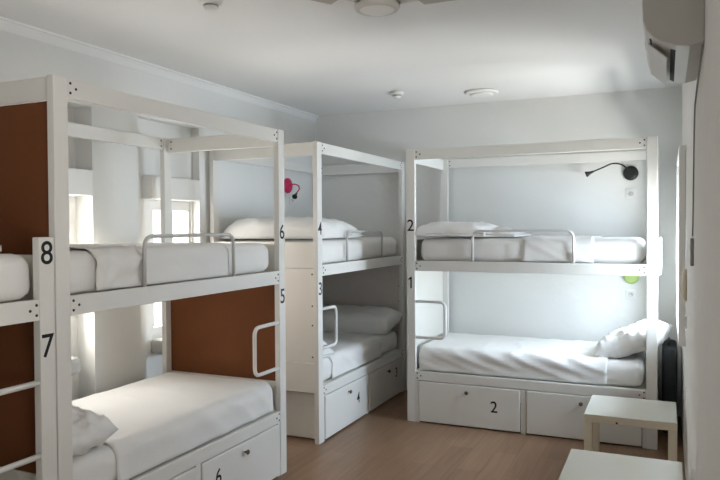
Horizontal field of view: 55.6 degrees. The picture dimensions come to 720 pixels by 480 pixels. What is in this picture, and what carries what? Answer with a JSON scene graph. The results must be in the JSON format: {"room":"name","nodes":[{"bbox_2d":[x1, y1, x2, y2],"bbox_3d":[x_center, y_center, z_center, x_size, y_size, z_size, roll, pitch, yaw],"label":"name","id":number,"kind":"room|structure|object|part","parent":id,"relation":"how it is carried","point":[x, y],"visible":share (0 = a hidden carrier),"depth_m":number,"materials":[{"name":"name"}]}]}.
{"room":"dormitory","nodes":[
{"label":"dormitory","id":0,"kind":"room"},
{"bbox_2d":[0,30,314,400],"bbox_3d":[-2.324,0.184,3.651,0.310,2.870,8.350,0,1,24],"label":"wall","id":1,"kind":"structure","parent":0,"point":[112,347],"depth_m":4.84,"materials":[{"name":"paint"}]},
{"bbox_2d":[68,168,92,374],"bbox_3d":[-1.996,0.210,4.247,0.240,1.330,0.665,0,1,24],"label":"window","id":2,"kind":"structure","parent":1,"relation":"in","point":[80,180],"depth_m":4.39,"materials":[{"name":"white glass"}]},
{"bbox_3d":[-1.988,0.819,4.205,0.149,0.115,0.570,0,1,24],"label":"sill","id":3,"kind":"part","parent":2,"relation":"part of","materials":[{"name":"paint"}]},
{"bbox_2d":[0,16,318,121],"bbox_3d":[-2.129,-1.221,3.642,0.048,0.062,8.150,0,1,24],"label":"trim","id":4,"kind":"structure","parent":1,"relation":"attached to","point":[8,25],"depth_m":4.83,"materials":[{"name":"paint"}]},
{"bbox_2d":[142,176,199,353],"bbox_3d":[-1.442,0.187,5.288,0.240,1.330,0.578,0,1,24],"label":"window","id":5,"kind":"structure","parent":1,"relation":"in","point":[181,189],"depth_m":5.24,"materials":[{"name":"white glass"}]},
{"bbox_3d":[-1.394,0.793,5.311,0.169,0.115,0.515,0,1,24],"label":"sill","id":6,"kind":"part","parent":5,"relation":"part of","materials":[{"name":"stone"}]},
{"bbox_3d":[-1.508,0.208,5.366,0.055,1.025,0.485,0,1,24],"label":"frame","id":7,"kind":"part","parent":5,"relation":"part of","materials":[{"name":"white paint"}]},
{"bbox_2d":[290,196,293,204],"bbox_3d":[-0.687,-0.400,6.900,0.012,0.084,0.084,0,1,24],"label":"wall outlet","id":8,"kind":"object","parent":1,"relation":"attached to","point":[291,198],"visible":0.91,"depth_m":6.88,"materials":[{"name":"white plastic"}]},
{"bbox_2d":[284,178,299,198],"bbox_3d":[-0.660,-0.510,6.780,0.158,0.214,0.176,0,1,24],"label":"reading lamp","id":9,"kind":"object","parent":1,"relation":"attached to","point":[288,185],"visible":0.99,"depth_m":6.78,"materials":[{"name":"red plastic"}]},
{"bbox_2d":[0,0,681,115],"bbox_3d":[-0.541,-1.298,2.927,4.230,0.100,8.550,0,1,24],"label":"ceiling","id":10,"kind":"structure","parent":0,"point":[313,57],"depth_m":4.48,"materials":[{"name":"paint"}]},
{"bbox_2d":[199,0,222,11],"bbox_3d":[-0.781,-1.232,3.573,0.120,0.054,0.120,0,1,24],"label":"smoke detector","id":11,"kind":"object","parent":10,"relation":"attached to","point":[209,5],"visible":1,"depth_m":3.54,"materials":[{"name":"white plastic"}]},
{"bbox_2d":[312,0,452,16],"bbox_3d":[0.090,-1.101,2.648,0.892,0.290,0.612,0,1,24],"label":"ceiling fan","id":12,"kind":"object","parent":10,"relation":"hanging from","point":[373,8],"visible":1,"depth_m":2.83,"materials":[{"name":"white plastic"}]},
{"bbox_3d":[-0.232,-0.980,2.668,0.370,0.017,0.143,-1,1,-36],"label":"blade","id":13,"kind":"part","parent":12,"relation":"part of","materials":[{"name":"beige"}]},
{"bbox_3d":[0.414,-0.986,2.734,0.370,0.017,0.143,0,1,24],"label":"blade","id":14,"kind":"part","parent":12,"relation":"part of","materials":[{"name":"beige"}]},
{"bbox_2d":[390,91,403,98],"bbox_3d":[0.329,-1.287,6.064,0.124,0.054,0.124,0,1,24],"label":"smoke detector","id":15,"kind":"object","parent":10,"relation":"attached to","point":[395,94],"visible":1,"depth_m":6.03,"materials":[{"name":"white plastic"}]},
{"bbox_2d":[464,88,498,96],"bbox_3d":[1.081,-1.302,6.064,0.304,0.036,0.304,0,1,24],"label":"ceiling disc","id":16,"kind":"object","parent":10,"relation":"attached to","point":[479,92],"visible":1,"depth_m":5.98,"materials":[{"name":"white plastic"}]},
{"bbox_2d":[176,390,685,479],"bbox_3d":[-0.522,1.671,2.985,4.230,0.100,8.550,0,1,24],"label":"floor","id":17,"kind":"structure","parent":0,"point":[382,444],"depth_m":5.07,"materials":[{"name":"brown wood"}]},
{"bbox_2d":[0,237,56,479],"bbox_3d":[-2.124,0.823,2.234,1.033,1.644,1.912,0,1,24],"label":"bunk bed","id":18,"kind":"object","parent":17,"relation":"on","point":[28,428],"visible":1,"depth_m":2.89,"materials":[{"name":"white paint"}]},
{"bbox_2d":[0,254,29,302],"bbox_3d":[-2.138,0.171,2.227,0.917,0.199,1.810,0,1,24],"label":"mattress","id":19,"kind":"object","parent":18,"relation":"on","point":[14,270],"visible":1,"depth_m":2.77,"materials":[{"name":"white fabric"}]},
{"bbox_3d":[-1.757,0.638,3.091,0.918,0.728,0.012,0,1,24],"label":"panel","id":20,"kind":"part","parent":18,"relation":"part of","materials":[{"name":"brown wood"}]},
{"bbox_3d":[-1.700,0.308,2.032,0.029,0.087,1.756,0,1,24],"label":"bed rail","id":21,"kind":"part","parent":18,"relation":"part of","materials":[{"name":"white paint"}]},
{"bbox_3d":[-1.325,0.808,2.881,0.040,1.640,0.077,0,1,24],"label":"post","id":22,"kind":"part","parent":18,"relation":"part of","materials":[{"name":"white paint"}]},
{"bbox_2d":[0,74,286,479],"bbox_3d":[-1.340,0.442,3.977,1.033,2.330,1.912,0,1,24],"label":"bunk bed","id":23,"kind":"object","parent":17,"relation":"on","point":[233,326],"visible":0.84,"depth_m":3.87,"materials":[{"name":"white paint"}]},
{"bbox_3d":[-1.744,-0.650,3.111,0.918,0.102,0.026,0,1,24],"label":"rail","id":24,"kind":"part","parent":23,"relation":"part of","materials":[{"name":"white paint"}]},
{"bbox_3d":[-1.743,-0.266,3.116,0.918,0.660,0.012,0,1,24],"label":"panel","id":25,"kind":"part","parent":23,"relation":"part of","materials":[{"name":"brown wood"}]},
{"bbox_3d":[-1.293,0.461,2.951,0.040,2.330,0.077,0,1,24],"label":"post","id":26,"kind":"part","parent":23,"relation":"part of","materials":[{"name":"white paint"}]},
{"bbox_2d":[73,443,116,479],"bbox_3d":[-1.360,1.075,3.966,0.919,0.199,1.744,0,1,24],"label":"mattress","id":27,"kind":"object","parent":23,"relation":"on","point":[99,463],"visible":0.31,"depth_m":3.18,"materials":[{"name":"white fabric"}]},
{"bbox_2d":[72,405,119,455],"bbox_3d":[-1.589,0.878,3.295,0.780,0.215,0.371,0,1,26],"label":"pillow","id":28,"kind":"object","parent":27,"relation":"on","point":[90,429],"visible":0.21,"depth_m":3.18,"materials":[{"name":"white fabric"}]},
{"bbox_2d":[72,372,273,479],"bbox_3d":[-1.294,1.060,4.105,0.934,0.199,1.432,0,1,24],"label":"sheet","id":29,"kind":"object","parent":27,"relation":"on","point":[161,418],"visible":0.76,"depth_m":3.98,"materials":[{"name":"white fabric"}]},
{"bbox_3d":[-1.804,-0.680,4.160,0.028,0.085,1.756,0,1,24],"label":"rail","id":30,"kind":"part","parent":23,"relation":"part of","materials":[{"name":"white paint"}]},
{"bbox_3d":[-1.418,0.422,5.018,0.040,2.330,0.077,0,1,24],"label":"post","id":31,"kind":"part","parent":23,"relation":"part of","materials":[{"name":"white paint"}]},
{"bbox_2d":[70,242,268,293],"bbox_3d":[-1.361,0.132,3.958,0.917,0.199,1.765,0,1,24],"label":"mattress","id":32,"kind":"object","parent":23,"relation":"on","point":[249,257],"visible":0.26,"depth_m":3.57,"materials":[{"name":"white fabric"}]},
{"bbox_2d":[70,244,142,290],"bbox_3d":[-1.577,0.127,3.460,0.961,0.208,0.300,0,1,24],"label":"sheet","id":33,"kind":"object","parent":32,"relation":"on","point":[118,266],"visible":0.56,"depth_m":3.28,"materials":[{"name":"white fabric"}]},
{"bbox_2d":[79,242,229,284],"bbox_3d":[-1.361,0.121,3.954,0.925,0.196,0.764,0,1,24],"label":"sheet","id":34,"kind":"object","parent":32,"relation":"on","point":[166,262],"visible":0.52,"depth_m":3.76,"materials":[{"name":"white fabric"}]},
{"bbox_3d":[-0.921,-0.678,3.764,0.028,0.085,1.756,0,1,24],"label":"rail","id":35,"kind":"part","parent":23,"relation":"part of","materials":[{"name":"white paint"}]},
{"bbox_3d":[-0.914,0.269,3.782,0.029,0.087,1.756,0,1,24],"label":"bed rail","id":36,"kind":"part","parent":23,"relation":"part of","materials":[{"name":"white paint"}]},
{"bbox_3d":[-1.080,1.433,3.403,0.023,0.342,0.822,0,1,24],"label":"drawer","id":37,"kind":"part","parent":23,"relation":"part of","materials":[{"name":"white paint"}]},
{"bbox_3d":[-0.921,0.097,3.764,0.021,0.266,0.791,0,1,24],"label":"guard rail","id":38,"kind":"part","parent":23,"relation":"part of","materials":[{"name":"grey metal"}]},
{"bbox_3d":[-0.909,1.209,3.801,0.028,0.077,1.756,0,1,24],"label":"box rail","id":39,"kind":"part","parent":23,"relation":"part of","materials":[{"name":"white paint"}]},
{"bbox_3d":[-0.981,-0.688,4.814,0.918,0.102,0.026,0,1,24],"label":"rail","id":40,"kind":"part","parent":23,"relation":"part of","materials":[{"name":"white paint"}]},
{"bbox_3d":[-0.971,0.599,4.841,0.918,0.728,0.012,0,1,24],"label":"panel","id":41,"kind":"part","parent":23,"relation":"part of","materials":[{"name":"brown wood"}]},
{"bbox_3d":[-0.722,1.415,4.200,0.023,0.342,0.822,0,1,24],"label":"drawer","id":42,"kind":"part","parent":23,"relation":"part of","materials":[{"name":"white paint"}]},
{"bbox_3d":[-0.542,0.424,4.624,0.040,2.330,0.077,0,1,24],"label":"post","id":43,"kind":"part","parent":23,"relation":"part of","materials":[{"name":"white paint"}]},
{"bbox_2d":[209,141,405,444],"bbox_3d":[-0.370,0.390,6.292,1.033,2.330,1.912,0,1,24],"label":"bunk bed","id":44,"kind":"object","parent":17,"relation":"on","point":[317,409],"visible":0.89,"depth_m":5.59,"materials":[{"name":"white paint"}]},
{"bbox_3d":[-1.199,0.408,5.658,0.040,2.330,0.077,0,1,24],"label":"post","id":45,"kind":"part","parent":44,"relation":"part of","materials":[{"name":"white paint"}]},
{"bbox_3d":[-0.775,-0.702,5.426,0.918,0.102,0.026,0,1,24],"label":"rail","id":46,"kind":"part","parent":44,"relation":"part of","materials":[{"name":"white paint"}]},
{"bbox_3d":[-0.834,-0.731,6.475,0.028,0.085,1.756,0,1,24],"label":"rail","id":47,"kind":"part","parent":44,"relation":"part of","materials":[{"name":"white paint"}]},
{"bbox_3d":[-0.768,0.586,5.448,0.918,0.728,0.012,0,1,24],"label":"panel","id":48,"kind":"part","parent":44,"relation":"part of","materials":[{"name":"white wood"}]},
{"bbox_2d":[229,237,395,263],"bbox_3d":[-0.380,0.081,6.298,0.915,0.199,1.743,0,1,24],"label":"mattress","id":49,"kind":"object","parent":44,"relation":"on","point":[359,248],"visible":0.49,"depth_m":5.92,"materials":[{"name":"white fabric"}]},
{"bbox_2d":[220,216,363,238],"bbox_3d":[-0.567,-0.112,5.900,0.951,0.189,0.894,0,1,24],"label":"pillow","id":50,"kind":"object","parent":49,"relation":"on","point":[254,227],"visible":0.81,"depth_m":5.56,"materials":[{"name":"white fabric"}]},
{"bbox_3d":[-0.323,0.410,5.265,0.040,2.330,0.077,0,1,24],"label":"post","id":51,"kind":"part","parent":44,"relation":"part of","materials":[{"name":"white paint"}]},
{"bbox_3d":[-0.110,1.382,5.718,0.023,0.342,0.822,0,1,24],"label":"drawer","id":52,"kind":"part","parent":44,"relation":"part of","materials":[{"name":"white paint"}]},
{"bbox_2d":[323,330,396,380],"bbox_3d":[-0.374,1.024,6.317,0.914,0.199,1.745,0,1,24],"label":"mattress","id":53,"kind":"object","parent":44,"relation":"on","point":[389,340],"visible":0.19,"depth_m":6.59,"materials":[{"name":"white fabric"}]},
{"bbox_2d":[323,332,381,378],"bbox_3d":[-0.428,1.015,6.188,0.932,0.198,1.059,0,1,24],"label":"sheet","id":54,"kind":"object","parent":53,"relation":"on","point":[352,351],"visible":0.48,"depth_m":6.07,"materials":[{"name":"white fabric"}]},
{"bbox_2d":[323,340,334,357],"bbox_3d":[-0.448,0.843,5.529,0.423,0.181,0.274,0,1,24],"label":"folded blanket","id":55,"kind":"object","parent":54,"relation":"on","point":[327,352],"visible":0.12,"depth_m":5.48,"materials":[{"name":"white fabric"}]},
{"bbox_2d":[323,304,402,334],"bbox_3d":[-0.084,0.803,6.911,0.960,0.266,0.413,0,1,24],"label":"pillow","id":56,"kind":"object","parent":53,"relation":"on","point":[351,318],"visible":0.71,"depth_m":6.72,"materials":[{"name":"white fabric"}]},
{"bbox_3d":[-0.011,-0.740,7.128,0.918,0.102,0.026,0,1,24],"label":"rail","id":57,"kind":"part","parent":44,"relation":"part of","materials":[{"name":"white paint"}]},
{"bbox_3d":[-0.001,0.548,7.155,0.918,0.728,0.012,0,1,24],"label":"panel","id":58,"kind":"part","parent":44,"relation":"part of","materials":[{"name":"white wood"}]},
{"bbox_3d":[0.049,-0.729,6.078,0.028,0.085,1.756,0,1,24],"label":"rail","id":59,"kind":"part","parent":44,"relation":"part of","materials":[{"name":"white paint"}]},
{"bbox_3d":[0.055,0.218,6.097,0.029,0.087,1.756,0,1,24],"label":"bed rail","id":60,"kind":"part","parent":44,"relation":"part of","materials":[{"name":"white paint"}]},
{"bbox_3d":[0.061,1.158,6.115,0.028,0.077,1.756,0,1,24],"label":"box rail","id":61,"kind":"part","parent":44,"relation":"part of","materials":[{"name":"white paint"}]},
{"bbox_3d":[0.049,0.045,6.078,0.021,0.266,0.791,0,1,24],"label":"guard rail","id":62,"kind":"part","parent":44,"relation":"part of","materials":[{"name":"grey metal"}]},
{"bbox_3d":[0.248,1.364,6.515,0.023,0.342,0.822,0,1,24],"label":"drawer","id":63,"kind":"part","parent":44,"relation":"part of","materials":[{"name":"white paint"}]},
{"bbox_3d":[0.428,0.373,6.939,0.040,2.330,0.077,0,1,24],"label":"post","id":64,"kind":"part","parent":44,"relation":"part of","materials":[{"name":"white paint"}]},
{"bbox_2d":[406,136,661,449],"bbox_3d":[1.511,0.386,5.891,2.000,2.330,1.033,0,1,24],"label":"bunk bed","id":65,"kind":"object","parent":17,"relation":"on","point":[548,408],"visible":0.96,"depth_m":5.58,"materials":[{"name":"white paint"}]},
{"bbox_3d":[0.444,0.393,5.862,0.077,2.330,0.040,0,1,24],"label":"post","id":66,"kind":"part","parent":65,"relation":"part of","materials":[{"name":"white paint"}]},
{"bbox_3d":[0.619,-0.727,6.284,0.026,0.102,0.918,0,1,24],"label":"rail","id":67,"kind":"part","parent":65,"relation":"part of","materials":[{"name":"white paint"}]},
{"bbox_3d":[0.625,0.561,6.310,0.012,0.728,0.918,0,1,24],"label":"panel","id":68,"kind":"part","parent":65,"relation":"part of","materials":[{"name":"white"}]},
{"bbox_3d":[0.837,0.374,6.737,0.077,2.330,0.040,0,1,24],"label":"post","id":69,"kind":"part","parent":65,"relation":"part of","materials":[{"name":"white paint"}]},
{"bbox_3d":[0.898,1.377,5.667,0.854,0.342,0.023,0,1,24],"label":"drawer","id":70,"kind":"part","parent":65,"relation":"part of","materials":[{"name":"white paint"}]},
{"bbox_3d":[1.294,0.049,5.466,0.821,0.266,0.021,0,1,24],"label":"guard rail","id":71,"kind":"part","parent":65,"relation":"part of","materials":[{"name":"grey metal"}]},
{"bbox_3d":[1.307,0.222,5.465,1.820,0.087,0.029,0,1,24],"label":"bed rail","id":72,"kind":"part","parent":65,"relation":"part of","materials":[{"name":"white paint"}]},
{"bbox_3d":[1.301,-0.725,5.447,1.820,0.085,0.028,0,1,24],"label":"rail","id":73,"kind":"part","parent":65,"relation":"part of","materials":[{"name":"white paint"}]},
{"bbox_3d":[1.313,1.162,5.484,1.820,0.077,0.028,0,1,24],"label":"box rail","id":74,"kind":"part","parent":65,"relation":"part of","materials":[{"name":"white paint"}]},
{"bbox_2d":[421,237,646,263],"bbox_3d":[1.502,0.076,5.899,1.790,0.199,0.916,0,1,24],"label":"mattress","id":75,"kind":"object","parent":65,"relation":"on","point":[609,250],"visible":0.73,"depth_m":5.58,"materials":[{"name":"white fabric"}]},
{"bbox_2d":[415,221,530,236],"bbox_3d":[1.018,-0.100,6.065,0.860,0.137,0.920,0,1,24],"label":"pillow","id":76,"kind":"object","parent":75,"relation":"on","point":[440,228],"visible":0.91,"depth_m":5.75,"materials":[{"name":"white fabric"}]},
{"bbox_2d":[522,235,602,262],"bbox_3d":[1.740,0.065,5.790,0.551,0.199,0.936,0,1,24],"label":"sheet","id":77,"kind":"object","parent":75,"relation":"on","point":[540,248],"visible":0.94,"depth_m":5.38,"materials":[{"name":"white fabric"}]},
{"bbox_3d":[1.698,-0.745,6.330,1.820,0.085,0.028,0,1,24],"label":"rail","id":78,"kind":"part","parent":65,"relation":"part of","materials":[{"name":"white paint"}]},
{"bbox_3d":[1.725,1.378,5.296,0.854,0.342,0.023,0,1,24],"label":"drawer","id":79,"kind":"part","parent":65,"relation":"part of","materials":[{"name":"white paint"}]},
{"bbox_2d":[607,351,645,386],"bbox_3d":[1.501,1.019,5.921,1.806,0.199,0.917,0,1,24],"label":"mattress","id":80,"kind":"object","parent":65,"relation":"on","point":[628,371],"visible":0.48,"depth_m":5.22,"materials":[{"name":"white fabric"}]},
{"bbox_2d":[419,332,607,384],"bbox_3d":[1.388,1.005,5.966,1.533,0.204,0.945,0,1,24],"label":"sheet","id":81,"kind":"object","parent":80,"relation":"on","point":[573,361],"visible":0.96,"depth_m":5.65,"materials":[{"name":"white fabric"}]},
{"bbox_2d":[594,319,672,358],"bbox_3d":[2.220,0.805,5.511,0.472,0.314,0.700,0,1,34],"label":"pillow","id":82,"kind":"object","parent":80,"relation":"on","point":[624,341],"visible":0.79,"depth_m":5.31,"materials":[{"name":"white fabric"}]},
{"bbox_3d":[2.176,0.397,5.084,0.077,2.330,0.040,0,1,24],"label":"post","id":83,"kind":"part","parent":65,"relation":"part of","materials":[{"name":"white paint"}]},
{"bbox_3d":[2.569,0.378,5.960,0.077,2.330,0.040,0,1,24],"label":"post","id":84,"kind":"part","parent":65,"relation":"part of","materials":[{"name":"white paint"}]},
{"bbox_2d":[558,449,682,479],"bbox_3d":[1.298,1.376,3.383,0.550,0.451,0.553,0,1,24],"label":"side table","id":85,"kind":"object","parent":17,"relation":"on","point":[580,464],"visible":1,"depth_m":3.44,"materials":[{"name":"white wood"}]},
{"bbox_2d":[584,395,676,461],"bbox_3d":[1.818,1.349,4.574,0.550,0.451,0.553,0,1,24],"label":"side table","id":86,"kind":"object","parent":17,"relation":"on","point":[642,413],"visible":0.79,"depth_m":4.43,"materials":[{"name":"white wood"}]},
{"bbox_3d":[1.489,1.380,4.450,0.050,0.400,0.050,0,1,24],"label":"leg","id":87,"kind":"part","parent":86,"relation":"part of","materials":[{"name":"white wood"}]},
{"bbox_3d":[1.693,1.369,4.906,0.050,0.400,0.050,0,1,24],"label":"leg","id":88,"kind":"part","parent":86,"relation":"part of","materials":[{"name":"white wood"}]},
{"bbox_3d":[1.945,1.381,4.245,0.050,0.400,0.050,0,1,24],"label":"leg","id":89,"kind":"part","parent":86,"relation":"part of","materials":[{"name":"white wood"}]},
{"bbox_2d":[662,337,676,432],"bbox_3d":[2.538,1.178,5.597,0.112,0.743,0.540,0,1,24],"label":"case","id":90,"kind":"object","parent":17,"relation":"on","point":[669,346],"visible":0.65,"depth_m":5.35,"materials":[{"name":"black plastic"}]},
{"bbox_2d":[315,87,681,416],"bbox_3d":[1.178,0.101,6.764,4.230,2.870,0.200,0,1,24],"label":"wall","id":91,"kind":"structure","parent":0,"point":[544,196],"depth_m":6.43,"materials":[{"name":"paint"}]},
{"bbox_2d":[585,163,637,179],"bbox_3d":[2.248,-0.609,6.101,0.456,0.157,0.070,0,1,15],"label":"reading lamp","id":92,"kind":"object","parent":91,"relation":"attached to","point":[630,172],"visible":1,"depth_m":6.06,"materials":[{"name":"black plastic"}]},
{"bbox_2d":[626,189,635,198],"bbox_3d":[2.414,-0.413,6.081,0.084,0.084,0.012,0,1,24],"label":"wall outlet","id":93,"kind":"object","parent":91,"relation":"attached to","point":[630,193],"visible":1,"depth_m":6.08,"materials":[{"name":"white plastic"}]},
{"bbox_2d":[626,290,635,298],"bbox_3d":[2.420,0.487,6.098,0.084,0.084,0.012,0,1,24],"label":"wall outlet","id":94,"kind":"object","parent":91,"relation":"attached to","point":[630,294],"visible":1,"depth_m":6.09,"materials":[{"name":"white plastic"}]},
{"bbox_2d":[624,275,638,283],"bbox_3d":[2.424,0.291,6.023,0.184,0.200,0.138,0,1,24],"label":"reading lamp","id":95,"kind":"object","parent":91,"relation":"attached to","point":[629,279],"visible":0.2,"depth_m":6.07,"materials":[{"name":"green plastic"}]},
{"bbox_2d":[681,0,719,479],"bbox_3d":[1.175,0.192,2.081,0.200,2.870,8.350,0,1,24],"label":"wall","id":96,"kind":"structure","parent":0,"point":[700,357],"depth_m":2.38,"materials":[{"name":"paint"}]},
{"bbox_2d":[642,0,703,85],"bbox_3d":[1.245,-0.808,2.723,0.200,0.276,0.700,0,1,24],"label":"air conditioner","id":97,"kind":"object","parent":96,"relation":"attached to","point":[673,29],"visible":1,"depth_m":2.43,"materials":[{"name":"white plastic"}]},
{"bbox_2d":[649,39,675,81],"bbox_3d":[1.219,-0.717,2.748,0.088,0.056,0.580,0,1,24],"label":"air vent","id":98,"kind":"object","parent":97,"relation":"attached to","point":[662,59],"depth_m":2.67,"materials":[{"name":"grey plastic"}]},
{"bbox_2d":[676,145,685,346],"bbox_3d":[2.457,0.026,5.037,0.207,1.330,1.260,0,1,24],"label":"window","id":99,"kind":"structure","parent":96,"relation":"in","point":[680,163],"depth_m":4.50,"materials":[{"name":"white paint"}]},
{"bbox_2d":[682,150,686,301],"bbox_3d":[2.061,-0.090,4.335,0.029,0.964,0.104,0,1,24],"label":"strap","id":100,"kind":"object","parent":96,"relation":"attached to","point":[684,275],"visible":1,"depth_m":4.32,"materials":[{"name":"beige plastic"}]},
{"bbox_2d":[684,315,686,328],"bbox_3d":[2.064,0.518,4.325,0.012,0.080,0.080,0,1,24],"label":"light switch","id":101,"kind":"object","parent":96,"relation":"attached to","point":[685,319],"visible":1,"depth_m":4.29,"materials":[{"name":"white plastic"}]},
{"bbox_2d":[690,238,693,265],"bbox_3d":[1.575,0.057,3.241,0.018,0.132,0.044,0,1,24],"label":"control box","id":102,"kind":"object","parent":96,"relation":"attached to","point":[691,239],"visible":1,"depth_m":3.22,"materials":[{"name":"grey plastic"}]},
{"bbox_2d":[692,44,703,236],"bbox_3d":[1.386,-0.349,2.808,0.007,0.685,0.934,0,1,24],"label":"power cable","id":103,"kind":"object","parent":96,"relation":"attached to","point":[702,45],"visible":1,"depth_m":3.08,"materials":[{"name":"grey plastic"}]}
]}

